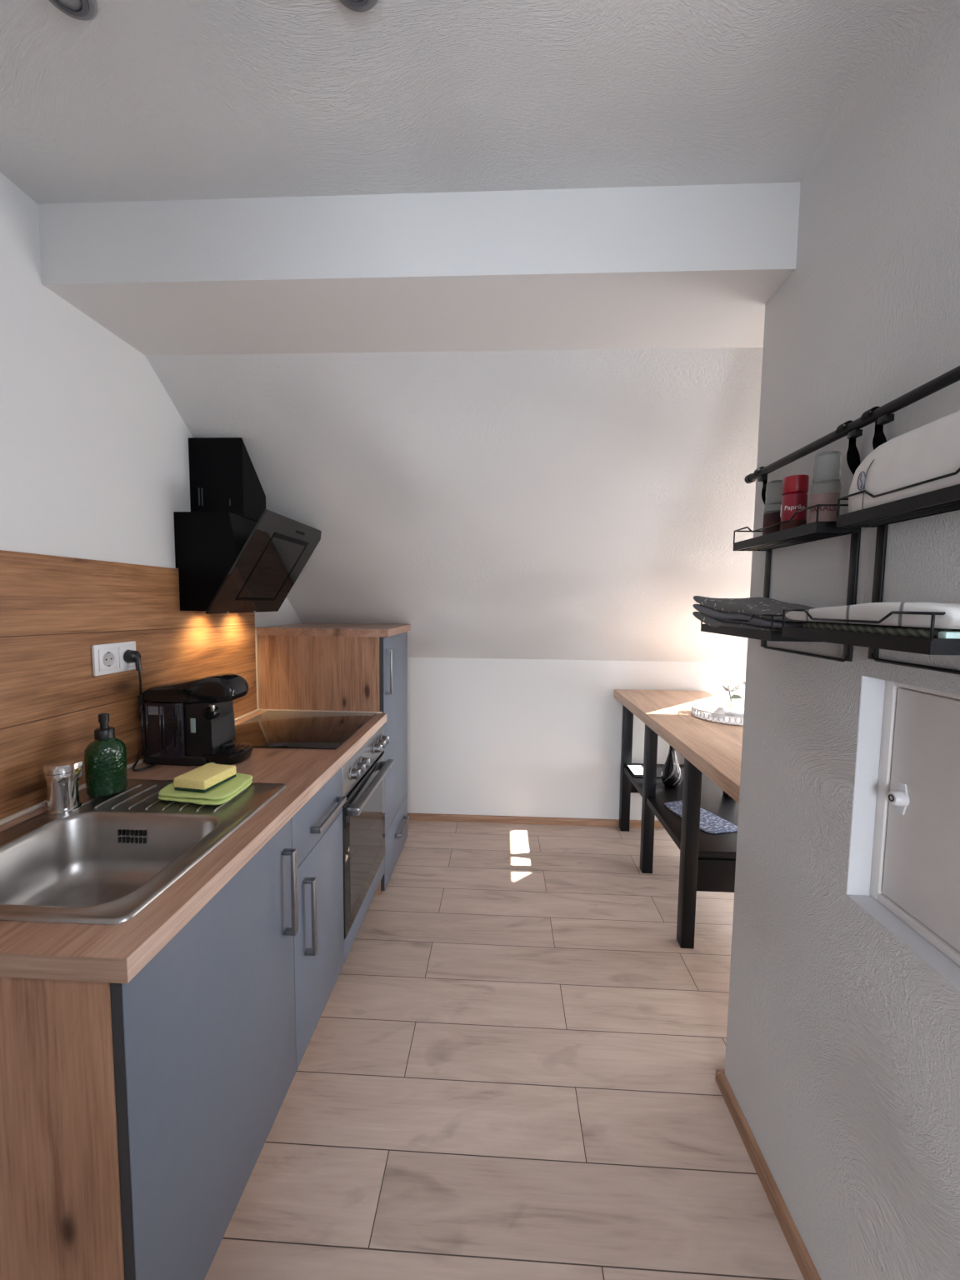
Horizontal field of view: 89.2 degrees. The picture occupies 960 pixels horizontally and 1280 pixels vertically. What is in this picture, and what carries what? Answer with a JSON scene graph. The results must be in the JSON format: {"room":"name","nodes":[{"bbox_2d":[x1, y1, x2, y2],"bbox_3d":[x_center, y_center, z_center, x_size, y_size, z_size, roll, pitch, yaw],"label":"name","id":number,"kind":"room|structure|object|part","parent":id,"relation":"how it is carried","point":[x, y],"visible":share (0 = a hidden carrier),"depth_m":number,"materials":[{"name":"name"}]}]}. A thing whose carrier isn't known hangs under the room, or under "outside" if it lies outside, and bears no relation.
{"room":"kitchen","nodes":[
{"label":"kitchen","id":0,"kind":"room"},
{"bbox_2d":[0,171,301,627],"bbox_3d":[-1.223,0.182,0.355,0.120,2.405,5.602,1,4,3],"label":"wall","id":1,"kind":"structure","parent":0,"point":[94,459],"depth_m":1.33,"materials":[{"name":"white paint"}]},
{"bbox_2d":[0,550,259,819],"bbox_3d":[-1.108,0.095,1.311,0.016,0.634,1.993,1,4,3],"label":"backsplash","id":2,"kind":"structure","parent":1,"relation":"attached to","point":[53,609],"depth_m":1.35,"materials":[{"name":"brown wood"}]},
{"bbox_2d":[91,640,135,676],"bbox_3d":[-1.091,0.053,1.460,0.015,0.090,0.159,1,4,3],"label":"wall socket","id":3,"kind":"object","parent":2,"relation":"attached to","point":[107,658],"visible":0.87,"depth_m":1.43,"materials":[{"name":"white plastic"}]},
{"bbox_2d":[173,437,321,614],"bbox_3d":[-0.905,-0.436,1.994,0.344,0.648,0.550,1,4,3],"label":"hood","id":4,"kind":"object","parent":1,"relation":"attached to","point":[233,553],"visible":0.98,"depth_m":1.81,"materials":[{"name":"black glass"}]},
{"bbox_3d":[-0.853,-0.298,2.002,0.237,0.372,0.550,1,4,3],"label":"glass panel","id":5,"kind":"part","parent":4,"relation":"part of","materials":[{"name":"black glass"}]},
{"bbox_2d":[38,182,800,355],"bbox_3d":[0.790,-1.029,1.306,4.016,0.290,0.354,1,4,3],"label":"ceiling beam","id":6,"kind":"structure","parent":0,"point":[689,266],"depth_m":1.21,"materials":[{"name":"white paint"}]},
{"bbox_2d":[0,0,889,204],"bbox_3d":[-0.270,-0.983,-0.704,2.090,0.100,3.759,1,4,3],"label":"ceiling","id":7,"kind":"structure","parent":0,"point":[137,100],"depth_m":0.94,"materials":[{"name":"white paint"}]},
{"bbox_2d":[48,0,97,20],"bbox_3d":[-0.667,-1.042,0.783,0.082,0.016,0.082,1,4,3],"label":"recessed light","id":8,"kind":"object","parent":7,"relation":"in","point":[84,10],"visible":1,"depth_m":0.80,"materials":[{"name":"silver metal"}]},
{"bbox_2d":[338,0,378,12],"bbox_3d":[-0.198,-1.036,0.767,0.082,0.016,0.082,1,4,3],"label":"recessed light","id":9,"kind":"object","parent":7,"relation":"in","point":[360,6],"visible":1,"depth_m":0.79,"materials":[{"name":"silver metal"}]},
{"bbox_2d":[145,347,763,662],"bbox_3d":[0.829,-0.351,2.347,4.016,1.251,1.620,1,4,3],"label":"ceiling","id":10,"kind":"structure","parent":0,"point":[528,504],"depth_m":1.96,"materials":[{"name":"white paint"}]},
{"bbox_2d":[204,820,804,1279],"bbox_3d":[0.712,1.454,0.418,4.016,0.100,5.722,1,4,3],"label":"floor","id":11,"kind":"structure","parent":0,"point":[507,1071],"depth_m":1.42,"materials":[{"name":"laminate"}]},
{"bbox_2d":[0,818,298,1279],"bbox_3d":[-0.809,0.907,1.056,0.639,0.861,0.582,1,4,3],"label":"base cabinet","id":12,"kind":"object","parent":11,"relation":"on","point":[137,1117],"visible":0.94,"depth_m":0.79,"materials":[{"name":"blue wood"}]},
{"bbox_3d":[-0.848,0.928,0.775,0.587,0.861,0.017,1,4,3],"label":"panel","id":13,"kind":"part","parent":12,"relation":"part of","materials":[{"name":"brown wood"}]},
{"bbox_2d":[0,708,386,983],"bbox_3d":[-0.789,0.415,1.521,0.622,0.048,1.595,1,4,3],"label":"countertop","id":14,"kind":"structure","parent":12,"relation":"on","point":[116,953],"depth_m":0.88,"materials":[{"name":"brown wood"}]},
{"bbox_2d":[42,759,83,815],"bbox_3d":[-1.026,0.359,1.201,0.075,0.121,0.070,-3,6,-40],"label":"tap","id":15,"kind":"object","parent":14,"relation":"on","point":[61,777],"visible":1,"depth_m":1.18,"materials":[{"name":"silver metal"}]},
{"bbox_3d":[-0.993,0.319,1.198,0.016,0.040,0.026,1,4,3],"label":"lever","id":16,"kind":"part","parent":15,"relation":"part of","materials":[{"name":"silver metal"}]},
{"bbox_2d":[0,779,286,924],"bbox_3d":[-0.814,0.504,1.103,0.509,0.159,0.608,1,4,3],"label":"sink","id":17,"kind":"object","parent":14,"relation":"in","point":[104,861],"visible":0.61,"depth_m":1.16,"materials":[{"name":"metal"}]},
{"bbox_2d":[83,712,127,796],"bbox_3d":[-0.998,0.301,1.298,0.090,0.214,0.090,1,4,3],"label":"soap dispenser","id":18,"kind":"object","parent":17,"relation":"on","point":[105,757],"visible":1,"depth_m":1.27,"materials":[{"name":"green glass"}]},
{"bbox_2d":[158,762,252,804],"bbox_3d":[-0.737,0.392,1.349,0.205,0.028,0.255,1,4,3],"label":"dishcloth","id":19,"kind":"object","parent":17,"relation":"on","point":[225,792],"visible":0.53,"depth_m":1.25,"materials":[{"name":"fabric"}]},
{"bbox_2d":[174,763,235,792],"bbox_3d":[-0.735,0.368,1.306,0.092,0.032,0.122,1,4,11],"label":"sponge","id":20,"kind":"object","parent":19,"relation":"on","point":[203,778],"visible":1,"depth_m":1.27,"materials":[{"name":"plastic"}]},
{"bbox_2d":[123,650,253,771],"bbox_3d":[-0.920,0.212,1.568,0.323,0.368,0.210,1,4,3],"label":"coffee machine","id":21,"kind":"object","parent":14,"relation":"on","point":[188,722],"visible":1,"depth_m":1.53,"materials":[{"name":"black plastic"}]},
{"bbox_3d":[-1.042,0.237,1.523,0.065,0.323,0.106,1,4,3],"label":"power cord","id":22,"kind":"part","parent":21,"relation":"part of","materials":[{"name":"black plastic"}]},
{"bbox_3d":[-1.000,0.279,1.605,0.145,0.174,0.154,1,4,3],"label":"water tank","id":23,"kind":"part","parent":21,"relation":"part of","materials":[{"name":"black plastic"}]},
{"bbox_3d":[-0.848,0.229,1.534,0.042,0.042,0.028,1,4,3],"label":"start knob","id":24,"kind":"part","parent":21,"relation":"part of","materials":[{"name":"silver metal"}]},
{"bbox_2d":[203,740,253,764],"bbox_3d":[-0.831,0.365,1.603,0.144,0.058,0.146,1,4,3],"label":"drip tray","id":25,"kind":"object","parent":21,"relation":"on","point":[222,752],"depth_m":1.55,"materials":[{"name":"black plastic"}]},
{"bbox_2d":[235,710,376,749],"bbox_3d":[-0.756,0.361,2.014,0.520,0.006,0.560,1,4,3],"label":"induction hob","id":26,"kind":"object","parent":14,"relation":"in","point":[268,729],"visible":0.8,"depth_m":1.98,"materials":[{"name":"black glass"}]},
{"bbox_3d":[-0.531,0.855,1.040,0.019,0.742,0.578,1,4,3],"label":"door","id":27,"kind":"part","parent":12,"relation":"part of","materials":[{"name":"grey laminate"}]},
{"bbox_3d":[-0.492,0.653,1.261,0.032,0.225,0.018,1,4,3],"label":"handle","id":28,"kind":"part","parent":12,"relation":"part of","materials":[{"name":"metal"}]},
{"bbox_2d":[291,767,346,1070],"bbox_3d":[-0.776,0.872,1.550,0.621,0.858,0.408,1,4,3],"label":"base cabinet","id":29,"kind":"object","parent":11,"relation":"on","point":[317,827],"visible":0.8,"depth_m":1.49,"materials":[{"name":"grey laminate"}]},
{"bbox_3d":[-0.487,0.795,1.399,0.032,0.225,0.018,1,4,3],"label":"handle","id":30,"kind":"part","parent":29,"relation":"part of","materials":[{"name":"metal"}]},
{"bbox_3d":[-0.504,0.532,1.511,0.019,0.169,0.406,1,4,3],"label":"drawer","id":31,"kind":"part","parent":29,"relation":"part of","materials":[{"name":"grey laminate"}]},
{"bbox_3d":[-0.477,0.551,1.546,0.032,0.018,0.235,1,4,3],"label":"handle","id":32,"kind":"part","parent":29,"relation":"part of","materials":[{"name":"metal"}]},
{"bbox_2d":[256,622,410,894],"bbox_3d":[-0.731,0.571,2.608,0.639,1.297,0.570,1,4,3],"label":"cabinet","id":33,"kind":"object","parent":11,"relation":"on","point":[329,667],"visible":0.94,"depth_m":2.31,"materials":[{"name":"brown wood"}]},
{"bbox_3d":[-0.434,0.151,2.327,0.032,0.215,0.018,1,4,3],"label":"handle","id":34,"kind":"part","parent":33,"relation":"part of","materials":[{"name":"metal"}]},
{"bbox_3d":[-0.451,0.451,2.591,0.019,0.966,0.558,1,4,3],"label":"door","id":35,"kind":"part","parent":33,"relation":"part of","materials":[{"name":"grey laminate"}]},
{"bbox_3d":[-0.458,1.068,2.639,0.019,0.267,0.558,1,4,3],"label":"drawer","id":36,"kind":"part","parent":33,"relation":"part of","materials":[{"name":"grey laminate"}]},
{"bbox_3d":[-0.429,1.032,2.699,0.032,0.018,0.235,1,4,3],"label":"handle","id":37,"kind":"part","parent":33,"relation":"part of","materials":[{"name":"metal"}]},
{"bbox_2d":[341,725,394,962],"bbox_3d":[-0.741,0.834,2.051,0.643,0.858,0.596,1,4,3],"label":"oven","id":38,"kind":"object","parent":11,"relation":"on","point":[363,774],"visible":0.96,"depth_m":1.94,"materials":[{"name":"glass"}]},
{"bbox_3d":[-0.464,0.496,1.805,0.031,0.048,0.048,1,4,3],"label":"knob","id":39,"kind":"part","parent":38,"relation":"part of","materials":[{"name":"metal"}]},
{"bbox_3d":[-0.461,0.492,1.870,0.031,0.048,0.048,1,4,3],"label":"knob","id":40,"kind":"part","parent":38,"relation":"part of","materials":[{"name":"metal"}]},
{"bbox_3d":[-0.479,0.477,2.012,0.019,0.136,0.593,1,4,3],"label":"control panel","id":41,"kind":"part","parent":38,"relation":"part of","materials":[{"name":"metal"}]},
{"bbox_3d":[-0.458,0.487,1.934,0.031,0.048,0.048,1,4,3],"label":"knob","id":42,"kind":"part","parent":38,"relation":"part of","materials":[{"name":"metal"}]},
{"bbox_3d":[-0.481,0.808,2.037,0.023,0.506,0.591,1,4,3],"label":"door","id":43,"kind":"part","parent":38,"relation":"part of","materials":[{"name":"black glass"}]},
{"bbox_3d":[-0.486,1.108,2.059,0.019,0.083,0.594,1,4,3],"label":"trim","id":44,"kind":"part","parent":38,"relation":"part of","materials":[{"name":"grey laminate"}]},
{"bbox_3d":[-0.443,0.600,2.020,0.051,0.036,0.556,1,4,3],"label":"handle","id":45,"kind":"part","parent":38,"relation":"part of","materials":[{"name":"metal"}]},
{"bbox_3d":[-0.449,0.472,2.126,0.031,0.048,0.048,1,4,3],"label":"knob","id":46,"kind":"part","parent":38,"relation":"part of","materials":[{"name":"metal"}]},
{"bbox_3d":[-0.446,0.467,2.190,0.031,0.048,0.048,1,4,3],"label":"knob","id":47,"kind":"part","parent":38,"relation":"part of","materials":[{"name":"metal"}]},
{"bbox_3d":[-0.442,0.462,2.255,0.031,0.048,0.048,1,4,3],"label":"knob","id":48,"kind":"part","parent":38,"relation":"part of","materials":[{"name":"metal"}]},
{"bbox_2d":[614,689,744,948],"bbox_3d":[1.077,0.821,2.249,0.560,0.893,1.671,1,4,3],"label":"bar table","id":49,"kind":"object","parent":11,"relation":"on","point":[711,751],"visible":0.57,"depth_m":2.13,"materials":[{"name":"brown wood"}]},
{"bbox_3d":[0.919,0.784,3.059,0.054,0.840,0.054,1,4,3],"label":"leg","id":50,"kind":"part","parent":49,"relation":"part of","materials":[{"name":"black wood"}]},
{"bbox_2d":[626,765,661,778],"bbox_3d":[0.981,0.790,2.924,0.153,0.010,0.200,1,4,3],"label":"tablet","id":51,"kind":"object","parent":49,"relation":"on","point":[637,771],"depth_m":2.91,"materials":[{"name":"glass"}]},
{"bbox_2d":[627,765,643,774],"bbox_3d":[0.952,0.783,2.937,0.083,0.001,0.165,1,4,3],"label":"print","id":52,"kind":"object","parent":51,"relation":"on","point":[634,769],"depth_m":2.94},
{"bbox_3d":[0.896,0.820,2.582,0.054,0.840,0.054,1,4,3],"label":"leg","id":53,"kind":"part","parent":49,"relation":"part of","materials":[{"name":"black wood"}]},
{"bbox_2d":[660,745,681,787],"bbox_3d":[1.064,0.671,2.700,0.106,0.282,0.106,1,4,3],"label":"vase","id":54,"kind":"object","parent":49,"relation":"on","point":[671,775],"visible":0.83,"depth_m":2.67,"materials":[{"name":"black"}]},
{"bbox_2d":[623,763,739,859],"bbox_3d":[1.105,0.843,2.538,0.464,0.034,1.098,1,4,3],"label":"shelf","id":55,"kind":"object","parent":49,"relation":"attached to","point":[713,799],"depth_m":2.38,"materials":[{"name":"black wood"}]},
{"bbox_3d":[0.869,0.863,2.020,0.054,0.840,0.054,1,4,3],"label":"leg","id":56,"kind":"part","parent":49,"relation":"part of","materials":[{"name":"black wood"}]},
{"bbox_2d":[664,800,737,833],"bbox_3d":[1.040,0.838,2.317,0.185,0.008,0.353,-1,5,-17],"label":"placemat","id":57,"kind":"object","parent":49,"relation":"on","point":[710,822],"visible":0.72,"depth_m":2.26,"materials":[{"name":"blue fabric"}]},
{"bbox_2d":[690,700,744,725],"bbox_3d":[1.198,0.346,2.323,0.356,0.044,0.356,1,4,3],"label":"serving tray","id":58,"kind":"object","parent":49,"relation":"on","point":[703,713],"visible":0.51,"depth_m":2.29,"materials":[{"name":"white ceramic"}]},
{"bbox_2d":[710,706,724,717],"bbox_3d":[1.121,0.339,2.296,0.058,0.048,0.030,1,4,3],"label":"ornament","id":59,"kind":"object","parent":58,"relation":"on","point":[719,710],"visible":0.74,"depth_m":2.28,"materials":[{"name":"white ceramic"}]},
{"bbox_2d":[724,707,744,716],"bbox_3d":[1.273,0.352,2.370,0.160,0.014,0.160,1,4,3],"label":"dish","id":60,"kind":"object","parent":58,"relation":"on","point":[733,711],"visible":0.51,"depth_m":2.36,"materials":[{"name":"white ceramic"}]},
{"bbox_2d":[720,679,741,709],"bbox_3d":[1.233,0.271,2.399,0.106,0.142,0.102,2,5,22],"label":"flower","id":61,"kind":"object","parent":60,"relation":"in","point":[729,686],"visible":1,"depth_m":2.39,"materials":[{"name":"white plant"}]},
{"bbox_3d":[1.230,0.298,2.397,0.009,0.087,0.018,-2,5,-27],"label":"stem","id":62,"kind":"part","parent":61,"relation":"part of","materials":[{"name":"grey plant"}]},
{"bbox_2d":[737,675,745,684],"bbox_3d":[1.335,0.256,2.426,0.108,0.169,0.109,3,5,27],"label":"flower","id":63,"kind":"object","parent":60,"relation":"in","point":[743,680],"visible":0.2,"depth_m":2.44,"materials":[{"name":"grey plant"}]},
{"bbox_3d":[1.317,0.826,2.562,0.054,0.840,0.054,1,4,3],"label":"leg","id":64,"kind":"part","parent":49,"relation":"part of","materials":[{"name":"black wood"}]},
{"bbox_2d":[407,657,746,820],"bbox_3d":[0.853,0.660,3.163,4.016,1.071,0.120,1,4,3],"label":"wall","id":65,"kind":"structure","parent":0,"point":[492,737],"depth_m":3.13,"materials":[{"name":"white paint"}]},
{"bbox_2d":[407,812,664,828],"bbox_3d":[0.844,1.178,3.135,3.776,0.042,0.016,1,4,3],"label":"baseboard","id":66,"kind":"structure","parent":65,"relation":"attached to","point":[420,817],"depth_m":3.15,"materials":[{"name":"brown wood"}]},
{"bbox_2d":[725,1,959,1279],"bbox_3d":[1.665,0.289,-0.631,2.046,2.405,3.899,1,4,3],"label":"wall","id":67,"kind":"structure","parent":0,"point":[842,1060],"depth_m":0.95,"materials":[{"name":"white paint"}]},
{"bbox_2d":[715,1069,820,1279],"bbox_3d":[1.587,1.461,-0.471,1.942,0.042,3.795,1,4,3],"label":"baseboard","id":68,"kind":"structure","parent":67,"relation":"attached to","point":[805,1263],"depth_m":1.18,"materials":[{"name":"brown wood"}]},
{"bbox_2d":[744,365,959,484],"bbox_3d":[0.685,-0.383,0.823,0.023,0.032,0.924,1,4,3],"label":"wall rail","id":69,"kind":"object","parent":67,"relation":"attached to","point":[882,415],"visible":0.99,"depth_m":0.85,"materials":[{"name":"black metal"}]},
{"bbox_2d":[700,420,860,661],"bbox_3d":[0.649,-0.195,1.088,0.158,0.455,0.336,1,4,3],"label":"shelf","id":70,"kind":"object","parent":69,"relation":"hanging from","point":[815,531],"visible":0.69,"depth_m":0.98,"materials":[{"name":"black metal"}]},
{"bbox_2d":[692,595,825,630],"bbox_3d":[0.635,-0.061,1.119,0.162,0.085,0.374,1,4,3],"label":"patterned towel","id":71,"kind":"object","parent":70,"relation":"on","point":[709,609],"visible":0.67,"depth_m":1.08,"materials":[{"name":"grey fabric"}]},
{"bbox_3d":[0.645,-0.019,1.101,0.152,0.020,0.335,1,4,3],"label":"shelf","id":72,"kind":"part","parent":70,"relation":"part of","materials":[{"name":"black metal"}]},
{"bbox_3d":[0.732,-0.144,1.242,0.005,0.325,0.020,1,4,3],"label":"post","id":73,"kind":"part","parent":70,"relation":"part of","materials":[{"name":"black metal"}]},
{"bbox_2d":[762,480,783,534],"bbox_3d":[0.690,-0.299,1.140,0.046,0.140,0.046,1,4,3],"label":"spice jar","id":74,"kind":"object","parent":70,"relation":"on","point":[774,495],"visible":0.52,"depth_m":1.12,"materials":[{"name":"glass"}]},
{"bbox_3d":[0.691,-0.274,1.143,0.045,0.090,0.045,1,4,3],"label":"glass","id":75,"kind":"part","parent":74,"relation":"part of","materials":[{"name":"clear glass"}]},
{"bbox_2d":[780,474,809,530],"bbox_3d":[0.685,-0.288,1.061,0.049,0.130,0.049,1,4,3],"label":"spice jar","id":76,"kind":"object","parent":70,"relation":"on","point":[795,487],"visible":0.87,"depth_m":1.04,"materials":[{"name":"red plastic"}]},
{"bbox_3d":[0.686,-0.336,1.058,0.048,0.036,0.048,1,4,3],"label":"lid","id":77,"kind":"part","parent":76,"relation":"part of","materials":[{"name":"red plastic"}]},
{"bbox_3d":[0.683,-0.226,1.084,0.080,0.020,0.335,1,4,3],"label":"shelf","id":78,"kind":"part","parent":70,"relation":"part of","materials":[{"name":"black metal"}]},
{"bbox_3d":[0.722,0.026,1.101,0.006,0.014,0.313,1,4,3],"label":"rod","id":79,"kind":"part","parent":70,"relation":"part of","materials":[{"name":"black metal"}]},
{"bbox_2d":[808,450,841,523],"bbox_3d":[0.682,-0.291,0.961,0.050,0.150,0.050,1,4,3],"label":"spice jar","id":80,"kind":"object","parent":70,"relation":"on","point":[826,487],"visible":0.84,"depth_m":0.94,"materials":[{"name":"glass"}]},
{"bbox_3d":[0.682,-0.264,0.963,0.049,0.096,0.049,1,4,3],"label":"glass","id":81,"kind":"part","parent":80,"relation":"part of","materials":[{"name":"clear glass"}]},
{"bbox_3d":[0.717,-0.121,0.936,0.005,0.325,0.020,1,4,3],"label":"post","id":82,"kind":"part","parent":70,"relation":"part of","materials":[{"name":"black metal"}]},
{"bbox_2d":[781,405,959,674],"bbox_3d":[0.631,-0.173,0.727,0.159,0.444,0.316,1,4,3],"label":"shelf","id":83,"kind":"object","parent":69,"relation":"hanging from","point":[944,500],"visible":0.72,"depth_m":0.75,"materials":[{"name":"black metal"}]},
{"bbox_3d":[0.627,-0.003,0.740,0.152,0.020,0.315,1,4,3],"label":"shelf","id":84,"kind":"part","parent":83,"relation":"part of","materials":[{"name":"black metal"}]},
{"bbox_3d":[0.714,-0.127,0.871,0.005,0.325,0.020,1,4,3],"label":"post","id":85,"kind":"part","parent":83,"relation":"part of","materials":[{"name":"black metal"}]},
{"bbox_3d":[0.672,-0.202,0.723,0.068,0.020,0.315,1,4,3],"label":"shelf","id":86,"kind":"part","parent":83,"relation":"part of","materials":[{"name":"black metal"}]},
{"bbox_2d":[848,410,959,514],"bbox_3d":[0.666,-0.253,0.637,0.068,0.123,0.472,1,4,3],"label":"roll","id":87,"kind":"object","parent":83,"relation":"on","point":[932,450],"visible":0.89,"depth_m":0.73,"materials":[{"name":"white paper"}]},
{"bbox_2d":[857,471,865,490],"bbox_3d":[0.643,-0.268,0.820,0.003,0.032,0.019,1,4,3],"label":"print","id":88,"kind":"object","parent":87,"relation":"attached to","point":[861,475],"depth_m":0.82},
{"bbox_3d":[0.705,0.042,0.740,0.006,0.014,0.293,1,4,3],"label":"rod","id":89,"kind":"part","parent":83,"relation":"part of","materials":[{"name":"black metal"}]},
{"bbox_2d":[799,0,959,183],"bbox_3d":[0.606,-0.875,-0.678,0.100,0.100,3.639,1,4,3],"label":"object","id":90,"kind":"structure","parent":67,"relation":"attached to","point":[904,27],"depth_m":0.86,"materials":[{"name":"white paint"}]},
{"bbox_2d":[846,675,959,990],"bbox_3d":[0.740,0.301,0.670,0.074,0.431,0.520,1,4,3],"label":"trim","id":91,"kind":"structure","parent":67,"relation":"attached to","point":[872,690],"depth_m":0.92,"materials":[{"name":"white paint"}]},
{"bbox_2d":[870,680,959,966],"bbox_3d":[0.752,0.301,0.669,0.050,0.427,0.518,1,4,3],"label":"access hatch","id":92,"kind":"object","parent":67,"relation":"attached to","point":[915,874],"visible":0.88,"depth_m":0.83,"materials":[{"name":"paint"}]},
{"bbox_3d":[0.750,0.284,0.874,0.022,0.030,0.030,1,4,3],"label":"knob","id":93,"kind":"part","parent":92,"relation":"part of","materials":[{"name":"white plastic"}]},
{"bbox_3d":[0.757,0.284,0.873,0.004,0.056,0.026,1,4,3],"label":"latch plate","id":94,"kind":"part","parent":92,"relation":"part of","materials":[{"name":"white plastic"}]},
{"bbox_3d":[0.624,-0.004,0.739,0.137,0.008,0.298,1,4,3],"label":"cloth","id":95,"kind":"object","parent":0,"visible":0},
{"bbox_2d":[802,622,959,638],"bbox_3d":[0.625,-0.015,0.732,0.131,0.014,0.296,1,4,3],"label":"cloth","id":96,"kind":"object","parent":95,"relation":"on","point":[867,628],"visible":0.6,"depth_m":0.67,"materials":[{"name":"black fabric"}]},
{"bbox_2d":[785,601,959,629],"bbox_3d":[0.628,-0.041,0.738,0.144,0.033,0.377,1,4,3],"label":"checked towel","id":97,"kind":"object","parent":96,"relation":"on","point":[872,611],"visible":0.87,"depth_m":0.66,"materials":[{"name":"white fabric"}]}
]}

